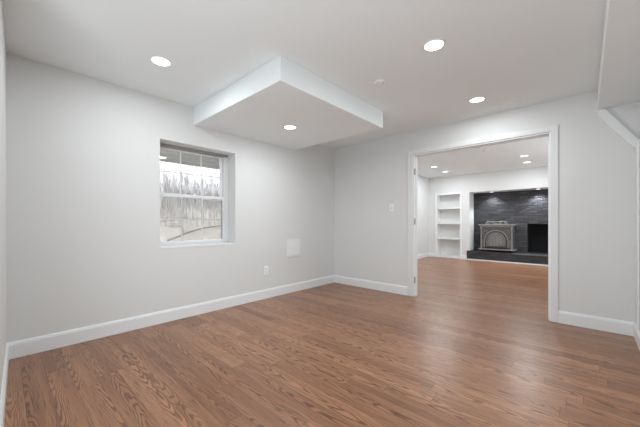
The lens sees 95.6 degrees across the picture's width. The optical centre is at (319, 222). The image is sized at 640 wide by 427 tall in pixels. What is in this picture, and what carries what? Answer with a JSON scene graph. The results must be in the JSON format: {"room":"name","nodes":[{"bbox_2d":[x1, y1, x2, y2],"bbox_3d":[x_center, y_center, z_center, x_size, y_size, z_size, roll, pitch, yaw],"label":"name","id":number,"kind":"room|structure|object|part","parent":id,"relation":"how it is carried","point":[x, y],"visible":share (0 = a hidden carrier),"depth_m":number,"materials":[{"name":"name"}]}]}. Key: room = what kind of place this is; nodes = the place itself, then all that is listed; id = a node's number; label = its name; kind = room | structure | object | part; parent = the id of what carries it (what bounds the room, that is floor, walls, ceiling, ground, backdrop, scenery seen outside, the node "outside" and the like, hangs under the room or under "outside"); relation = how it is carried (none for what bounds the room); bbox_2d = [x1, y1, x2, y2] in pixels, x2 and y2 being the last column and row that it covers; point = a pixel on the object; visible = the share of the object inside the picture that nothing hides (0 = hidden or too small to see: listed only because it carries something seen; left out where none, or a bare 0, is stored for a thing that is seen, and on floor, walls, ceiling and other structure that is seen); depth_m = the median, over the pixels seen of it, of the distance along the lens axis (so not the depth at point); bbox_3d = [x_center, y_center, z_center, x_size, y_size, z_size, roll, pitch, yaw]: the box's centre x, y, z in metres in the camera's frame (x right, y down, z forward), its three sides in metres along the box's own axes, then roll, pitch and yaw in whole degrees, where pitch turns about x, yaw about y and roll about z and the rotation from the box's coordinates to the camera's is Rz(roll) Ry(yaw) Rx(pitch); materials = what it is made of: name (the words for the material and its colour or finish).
{"room":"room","nodes":[
{"label":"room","id":0,"kind":"room"},
{"bbox_2d":[0,0,5,395],"bbox_3d":[-2.123,-0.129,1.865,1.654,2.424,0.120,0,0,44],"label":"wall","id":1,"kind":"structure","parent":0,"point":[2,32],"depth_m":1.78,"materials":[{"name":"paint"}]},
{"bbox_2d":[0,343,8,426],"bbox_3d":[-1.976,1.016,1.817,1.370,0.131,0.015,0,0,44],"label":"baseboard","id":2,"kind":"structure","parent":1,"relation":"attached to","point":[6,360],"depth_m":1.71,"materials":[{"name":"paint"}]},
{"bbox_2d":[6,53,333,342],"bbox_3d":[-1.213,-0.129,3.872,0.280,2.424,4.270,0,0,42],"label":"wall","id":3,"kind":"structure","parent":0,"point":[83,249],"depth_m":2.84,"materials":[{"name":"paint"}]},
{"bbox_2d":[7,275,333,359],"bbox_3d":[-1.103,1.016,3.773,0.015,0.131,4.046,0,0,42],"label":"baseboard","id":4,"kind":"structure","parent":3,"relation":"attached to","point":[25,347],"depth_m":2.97,"materials":[{"name":"paint"}]},
{"bbox_2d":[160,143,234,248],"bbox_3d":[-1.512,-0.309,3.542,0.284,1.185,0.909,0,0,42],"label":"window","id":5,"kind":"structure","parent":3,"relation":"in","point":[223,161],"depth_m":3.69,"materials":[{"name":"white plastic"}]},
{"bbox_3d":[-1.598,-0.587,3.600,0.030,0.565,0.827,0,0,43],"label":"sash","id":6,"kind":"part","parent":5,"relation":"part of","materials":[{"name":"white plastic"}]},
{"bbox_3d":[-1.572,-0.045,3.576,0.030,0.590,0.827,0,0,43],"label":"sash","id":7,"kind":"part","parent":5,"relation":"part of","materials":[{"name":"clear glass"}]},
{"bbox_3d":[-1.478,0.273,3.510,0.189,0.020,0.909,0,0,43],"label":"sill","id":8,"kind":"part","parent":5,"relation":"part of","materials":[{"name":"paint"}]},
{"bbox_2d":[264,266,267,274],"bbox_3d":[-0.770,0.682,4.141,0.010,0.122,0.078,0,0,42],"label":"electrical outlet","id":9,"kind":"object","parent":3,"relation":"attached to","point":[265,267],"visible":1,"depth_m":4.13,"materials":[{"name":"white plastic"}]},
{"bbox_2d":[287,239,299,256],"bbox_3d":[-0.408,0.397,4.534,0.012,0.268,0.274,0,0,42],"label":"access panel","id":10,"kind":"object","parent":3,"relation":"attached to","point":[293,246],"visible":1,"depth_m":4.52,"materials":[{"name":"paint"}]},
{"bbox_2d":[194,55,382,149],"bbox_3d":[-0.357,-1.239,3.437,1.570,0.204,1.595,0,0,42],"label":"ceiling","id":11,"kind":"structure","parent":0,"point":[281,92],"depth_m":3.02,"materials":[{"name":"paint"}]},
{"bbox_2d":[283,125,296,129],"bbox_3d":[-0.357,-1.133,3.449,0.164,0.006,0.164,0,0,42],"label":"recessed light","id":12,"kind":"object","parent":11,"relation":"in","point":[289,127],"visible":1,"depth_m":3.45,"materials":[{"name":"white plastic"}]},
{"bbox_2d":[285,126,295,128],"bbox_3d":[-0.357,-1.135,3.449,0.132,0.004,0.132,0,0,43],"label":"diffuser","id":13,"kind":"object","parent":12,"relation":"attached to","point":[286,127],"depth_m":3.45,"materials":[{"name":"white plastic"}]},
{"bbox_2d":[2,0,605,148],"bbox_3d":[-0.833,-1.466,1.726,3.740,0.250,6.920,0,0,42],"label":"ceiling","id":14,"kind":"structure","parent":0,"point":[513,54],"depth_m":2.18,"materials":[{"name":"paint"}]},
{"bbox_2d":[150,55,171,66],"bbox_3d":[-1.320,-1.337,2.407,0.164,0.006,0.164,0,0,42],"label":"recessed light","id":15,"kind":"object","parent":14,"relation":"in","point":[158,60],"visible":1,"depth_m":2.41,"materials":[{"name":"white plastic"}]},
{"bbox_2d":[152,57,169,65],"bbox_3d":[-1.320,-1.339,2.407,0.132,0.004,0.132,0,0,43],"label":"diffuser","id":16,"kind":"object","parent":15,"relation":"attached to","point":[160,61],"depth_m":2.41,"materials":[{"name":"white plastic"}]},
{"bbox_2d":[374,79,385,85],"bbox_3d":[0.572,-1.331,2.766,0.104,0.020,0.104,0,0,42],"label":"smoke detector","id":17,"kind":"object","parent":14,"relation":"attached to","point":[380,82],"visible":1,"depth_m":2.74,"materials":[{"name":"white plastic"}]},
{"bbox_2d":[422,38,445,51],"bbox_3d":[0.861,-1.337,2.190,0.164,0.006,0.164,0,0,42],"label":"recessed light","id":18,"kind":"object","parent":14,"relation":"in","point":[433,45],"visible":1,"depth_m":2.19,"materials":[{"name":"white plastic"}]},
{"bbox_2d":[425,40,442,50],"bbox_3d":[0.861,-1.339,2.190,0.132,0.004,0.132,0,0,43],"label":"diffuser","id":19,"kind":"object","parent":18,"relation":"attached to","point":[431,45],"depth_m":2.19,"materials":[{"name":"white plastic"}]},
{"bbox_2d":[469,96,485,102],"bbox_3d":[1.711,-1.337,3.159,0.164,0.006,0.164,0,0,42],"label":"recessed light","id":20,"kind":"object","parent":14,"relation":"in","point":[479,98],"visible":1,"depth_m":3.15,"materials":[{"name":"white plastic"}]},
{"bbox_2d":[470,97,483,101],"bbox_3d":[1.711,-1.339,3.159,0.132,0.004,0.132,0,0,43],"label":"diffuser","id":21,"kind":"object","parent":20,"relation":"attached to","point":[476,99],"depth_m":3.15,"materials":[{"name":"white plastic"}]},
{"bbox_2d":[4,257,639,426],"bbox_3d":[1.773,1.143,3.563,5.700,0.120,13.150,0,0,42],"label":"floor","id":22,"kind":"structure","parent":0,"point":[477,344],"depth_m":2.17,"materials":[{"name":"brown wood"}]},
{"bbox_2d":[435,192,461,258],"bbox_3d":[4.016,0.085,8.984,0.772,1.993,0.310,0,0,42],"label":"bookcase","id":23,"kind":"object","parent":22,"relation":"on","point":[448,206],"visible":0.86,"depth_m":9.10,"materials":[{"name":"paint"}]},
{"bbox_3d":[4.023,0.492,8.984,0.673,0.038,0.276,0,0,43],"label":"shelf","id":24,"kind":"part","parent":23,"relation":"part of","materials":[{"name":"paint"}]},
{"bbox_3d":[4.023,-0.435,8.984,0.673,0.038,0.276,0,0,43],"label":"shelf","id":25,"kind":"part","parent":23,"relation":"part of","materials":[{"name":"paint"}]},
{"bbox_3d":[4.120,0.082,9.091,0.713,1.918,0.012,0,0,43],"label":"panel","id":26,"kind":"part","parent":23,"relation":"part of","materials":[{"name":"paint"}]},
{"bbox_2d":[466,189,547,265],"bbox_3d":[5.748,0.079,7.879,2.990,2.008,1.075,0,0,42],"label":"fireplace","id":27,"kind":"object","parent":22,"relation":"on","point":[526,209],"visible":0.46,"depth_m":8.09,"materials":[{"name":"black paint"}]},
{"bbox_2d":[478,221,516,252],"bbox_3d":[5.007,0.384,8.221,0.921,0.871,0.434,0,0,42],"label":"wood stove","id":28,"kind":"object","parent":27,"relation":"on","point":[495,236],"visible":1,"depth_m":8.07,"materials":[{"name":"grey metal"}]},
{"bbox_3d":[4.817,0.466,8.177,0.249,0.417,0.013,0,0,43],"label":"door","id":29,"kind":"part","parent":28,"relation":"part of","materials":[{"name":"grey metal"}]},
{"bbox_3d":[4.817,0.466,8.165,0.183,0.335,0.004,0,0,43],"label":"glass panel","id":30,"kind":"part","parent":28,"relation":"part of","materials":[{"name":"grey glass"}]},
{"bbox_3d":[5.022,0.090,8.213,0.878,0.075,0.405,0,0,43],"label":"plate","id":31,"kind":"part","parent":28,"relation":"part of","materials":[{"name":"grey metal"}]},
{"bbox_3d":[5.018,0.750,8.209,0.888,0.037,0.415,0,0,43],"label":"plate","id":32,"kind":"part","parent":28,"relation":"part of","materials":[{"name":"grey metal"}]},
{"bbox_3d":[4.992,0.466,8.005,0.183,0.335,0.004,0,0,43],"label":"glass panel","id":33,"kind":"part","parent":28,"relation":"part of","materials":[{"name":"grey glass"}]},
{"bbox_3d":[5.004,0.466,8.005,0.249,0.417,0.013,0,0,43],"label":"door","id":34,"kind":"part","parent":28,"relation":"part of","materials":[{"name":"grey metal"}]},
{"bbox_3d":[5.390,1.067,7.488,2.990,0.029,0.014,0,0,43],"label":"shoe molding","id":35,"kind":"part","parent":27,"relation":"part of","materials":[{"name":"paint"}]},
{"bbox_2d":[417,175,428,253],"bbox_3d":[2.086,-0.170,7.901,0.200,2.505,6.130,0,0,42],"label":"wall","id":36,"kind":"structure","parent":0,"point":[422,182],"depth_m":8.91,"materials":[{"name":"paint"}]},
{"bbox_2d":[417,252,428,258],"bbox_3d":[1.794,1.016,7.423,0.015,0.131,5.030,0,0,42],"label":"baseboard","id":37,"kind":"structure","parent":36,"relation":"attached to","point":[423,255],"depth_m":8.91,"materials":[{"name":"paint"}]},
{"bbox_2d":[417,137,547,177],"bbox_3d":[4.111,-1.522,6.114,5.700,0.200,6.230,0,0,42],"label":"ceiling","id":38,"kind":"structure","parent":0,"point":[505,156],"depth_m":6.54,"materials":[{"name":"paint"}]},
{"bbox_2d":[334,90,639,322],"bbox_3d":[1.969,-0.254,3.777,5.700,2.674,0.110,0,0,42],"label":"wall","id":39,"kind":"structure","parent":0,"point":[597,166],"depth_m":3.10,"materials":[{"name":"paint"}]},
{"bbox_2d":[334,275,407,295],"bbox_3d":[0.777,1.016,4.784,1.422,0.131,0.015,0,0,42],"label":"baseboard","id":40,"kind":"structure","parent":39,"relation":"attached to","point":[392,288],"depth_m":4.70,"materials":[{"name":"paint"}]},
{"bbox_2d":[390,204,393,211],"bbox_3d":[1.108,-0.230,4.480,0.074,0.119,0.017,0,0,42],"label":"light switch","id":41,"kind":"object","parent":39,"relation":"attached to","point":[391,205],"visible":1,"depth_m":4.47,"materials":[{"name":"white plastic"}]},
{"bbox_2d":[408,124,557,322],"bbox_3d":[1.981,0.009,3.766,1.729,2.146,0.138,0,0,42],"label":"door frame","id":42,"kind":"structure","parent":39,"relation":"in","point":[551,131],"depth_m":3.42,"materials":[{"name":"paint"}]},
{"bbox_2d":[558,310,634,335],"bbox_3d":[2.786,1.016,2.944,0.569,0.131,0.015,0,0,42],"label":"baseboard","id":43,"kind":"structure","parent":39,"relation":"attached to","point":[569,318],"depth_m":2.92,"materials":[{"name":"paint"}]},
{"bbox_2d":[598,108,638,147],"bbox_3d":[2.904,-0.921,2.825,0.280,0.429,0.030,0,0,42],"label":"trim","id":44,"kind":"structure","parent":39,"relation":"attached to","point":[604,114],"depth_m":2.82,"materials":[{"name":"paint"}]},
{"bbox_2d":[429,166,547,254],"bbox_3d":[5.597,-0.170,7.662,5.300,2.505,0.460,0,0,42],"label":"wall","id":45,"kind":"structure","parent":0,"point":[533,178],"depth_m":8.49,"materials":[{"name":"paint"}]},
{"bbox_2d":[598,0,639,109],"bbox_3d":[1.158,-1.364,-0.098,1.660,0.454,6.920,0,0,42],"label":"ceiling","id":46,"kind":"structure","parent":0,"point":[619,73],"depth_m":1.99,"materials":[{"name":"paint"}]},
{"bbox_2d":[639,141,639,329],"bbox_3d":[2.634,0.183,2.171,0.250,1.800,1.360,0,0,42],"label":"wall","id":47,"kind":"structure","parent":0,"point":[639,141],"depth_m":2.56,"materials":[{"name":"paint"}]},
{"bbox_2d":[634,323,639,350],"bbox_3d":[2.539,1.016,2.264,0.015,0.131,1.350,0,0,42],"label":"baseboard","id":48,"kind":"structure","parent":47,"relation":"attached to","point":[636,331],"depth_m":2.57,"materials":[{"name":"paint"}]},
{"bbox_2d":[636,142,638,329],"bbox_3d":[2.856,0.117,2.608,0.012,1.667,0.105,0,0,42],"label":"trim","id":49,"kind":"structure","parent":47,"relation":"attached to","point":[637,144],"depth_m":2.57,"materials":[{"name":"paint"}]},
{"label":"outside","id":50,"kind":"structure","parent":0,"visible":0},
{"bbox_2d":[160,162,220,244],"bbox_3d":[-6.146,-4.508,15.126,22.000,11.179,30.000,0,0,42],"label":"hillside","id":51,"kind":"structure","parent":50,"point":[167,232],"depth_m":5.96,"materials":[{"name":"beige plant"}]},
{"bbox_2d":[160,161,220,227],"bbox_3d":[-5.009,-2.548,10.499,4.603,5.501,11.670,0,0,-15],"label":"dry brush","id":52,"kind":"object","parent":51,"relation":"on","point":[197,179],"visible":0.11,"depth_m":6.39,"materials":[{"name":"grey plant"}]},
{"bbox_2d":[167,225,220,240],"bbox_3d":[-2.514,0.170,5.590,0.453,0.273,1.525,0,0,16],"label":"fallen branch","id":53,"kind":"object","parent":51,"relation":"on","point":[184,233],"visible":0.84,"depth_m":5.28,"materials":[{"name":"grey wood"}]},
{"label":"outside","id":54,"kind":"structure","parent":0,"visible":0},
{"bbox_2d":[160,147,220,169],"bbox_3d":[-1.806,-1.347,5.726,2.460,0.180,10.004,0,0,42],"label":"deck","id":55,"kind":"object","parent":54,"point":[170,156],"visible":0.07,"depth_m":6.06,"materials":[{"name":"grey wood"}]}
]}

